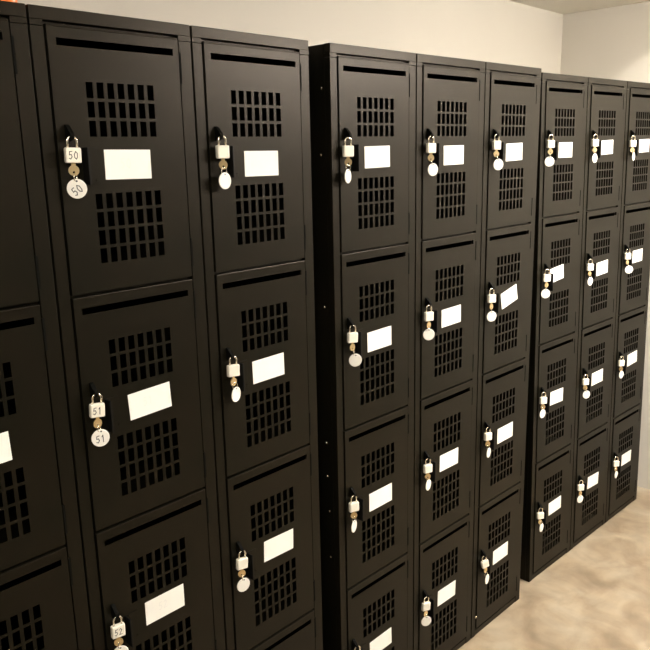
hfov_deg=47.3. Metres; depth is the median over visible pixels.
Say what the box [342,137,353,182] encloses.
padlock
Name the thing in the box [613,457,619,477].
padlock
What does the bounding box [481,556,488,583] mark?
padlock
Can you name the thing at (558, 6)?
ceiling
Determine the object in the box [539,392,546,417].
padlock
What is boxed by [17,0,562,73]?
wall
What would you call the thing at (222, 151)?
padlock
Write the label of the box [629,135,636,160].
padlock
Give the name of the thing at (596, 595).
floor
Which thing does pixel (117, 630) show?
padlock
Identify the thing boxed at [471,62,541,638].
locker
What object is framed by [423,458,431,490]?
padlock
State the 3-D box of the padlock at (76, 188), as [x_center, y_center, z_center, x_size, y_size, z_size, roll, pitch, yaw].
[-0.404,-0.255,1.200,0.030,0.100,0.014,-11,16,-36]
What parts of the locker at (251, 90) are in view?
pull handle, pull handle, pull handle, door, door, door, door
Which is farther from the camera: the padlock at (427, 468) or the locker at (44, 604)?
the padlock at (427, 468)
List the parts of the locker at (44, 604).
door, door, door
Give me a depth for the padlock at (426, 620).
2.16 m
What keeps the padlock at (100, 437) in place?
attached to the locker at (127, 255)
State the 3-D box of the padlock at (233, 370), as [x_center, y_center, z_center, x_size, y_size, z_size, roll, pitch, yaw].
[-0.183,0.110,1.514,0.030,0.098,0.016,-10,16,-33]
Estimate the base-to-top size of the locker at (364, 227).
1.782 m
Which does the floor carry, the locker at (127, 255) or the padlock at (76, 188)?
the locker at (127, 255)
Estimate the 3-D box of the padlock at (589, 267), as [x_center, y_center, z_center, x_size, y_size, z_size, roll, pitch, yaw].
[0.967,-0.192,2.703,0.030,0.099,0.015,-4,13,-14]
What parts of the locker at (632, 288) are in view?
pull handle, door, pull handle, pull handle, door, door, pull handle, door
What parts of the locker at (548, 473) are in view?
pull handle, pull handle, pull handle, door, pull handle, door, door, door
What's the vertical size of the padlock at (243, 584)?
0.098 m
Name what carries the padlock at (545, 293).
attached to the locker at (548, 473)
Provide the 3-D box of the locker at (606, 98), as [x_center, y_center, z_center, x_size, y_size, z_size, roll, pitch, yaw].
[0.917,-0.030,2.963,0.301,1.782,0.402,-14,17,-43]
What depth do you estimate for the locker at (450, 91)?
2.09 m
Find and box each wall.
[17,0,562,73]
[560,2,649,489]
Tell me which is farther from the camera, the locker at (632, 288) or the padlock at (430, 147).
the locker at (632, 288)
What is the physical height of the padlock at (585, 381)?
0.098 m
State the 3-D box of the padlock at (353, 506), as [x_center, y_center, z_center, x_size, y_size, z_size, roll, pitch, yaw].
[0.072,0.472,1.856,0.028,0.099,0.017,-10,16,-33]
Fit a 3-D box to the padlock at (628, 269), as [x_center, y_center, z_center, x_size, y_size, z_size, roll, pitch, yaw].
[1.191,-0.251,2.914,0.037,0.100,0.012,-4,13,-13]
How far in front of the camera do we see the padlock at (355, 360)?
1.76 m
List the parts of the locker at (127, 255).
pull handle, pull handle, door, pull handle, door, door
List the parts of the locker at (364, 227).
pull handle, pull handle, pull handle, door, door, door, door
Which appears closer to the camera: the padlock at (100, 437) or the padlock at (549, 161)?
the padlock at (100, 437)
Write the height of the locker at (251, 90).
1.782 m
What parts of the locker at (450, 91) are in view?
pull handle, pull handle, pull handle, pull handle, door, door, door, door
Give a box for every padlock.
[64,136,86,198]
[89,393,109,446]
[110,616,128,649]
[215,136,230,188]
[227,356,240,401]
[236,550,249,591]
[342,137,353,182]
[347,325,361,366]
[349,495,358,532]
[421,596,430,625]
[423,305,434,339]
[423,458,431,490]
[426,136,437,175]
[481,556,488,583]
[484,427,491,457]
[487,288,495,321]
[492,134,502,169]
[536,508,543,531]
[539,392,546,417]
[541,269,550,297]
[544,134,554,166]
[577,480,583,502]
[582,374,589,398]
[586,259,593,285]
[591,134,598,162]
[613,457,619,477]
[618,356,624,377]
[624,249,632,273]
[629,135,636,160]
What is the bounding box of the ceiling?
[509,0,649,13]
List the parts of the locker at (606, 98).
pull handle, pull handle, door, pull handle, door, pull handle, door, door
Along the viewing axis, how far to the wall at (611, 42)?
3.24 m
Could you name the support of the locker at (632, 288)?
on the floor
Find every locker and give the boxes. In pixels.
[0,0,91,649]
[25,4,225,649]
[189,25,322,649]
[308,43,415,649]
[413,53,484,649]
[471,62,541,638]
[520,72,587,581]
[570,77,626,549]
[605,81,649,522]
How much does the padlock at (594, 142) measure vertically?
0.099 m
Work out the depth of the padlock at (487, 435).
2.27 m
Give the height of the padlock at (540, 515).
0.095 m
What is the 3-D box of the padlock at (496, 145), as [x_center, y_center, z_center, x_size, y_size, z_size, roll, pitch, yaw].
[0.485,-0.485,2.084,0.036,0.100,0.012,-8,15,-27]
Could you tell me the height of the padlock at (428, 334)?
0.096 m
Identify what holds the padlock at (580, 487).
attached to the locker at (606, 98)
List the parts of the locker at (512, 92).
pull handle, pull handle, pull handle, door, pull handle, door, door, door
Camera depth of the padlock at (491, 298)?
2.18 m
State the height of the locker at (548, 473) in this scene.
1.782 m
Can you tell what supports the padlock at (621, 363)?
attached to the locker at (632, 288)
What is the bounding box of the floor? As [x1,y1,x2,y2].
[458,486,649,649]

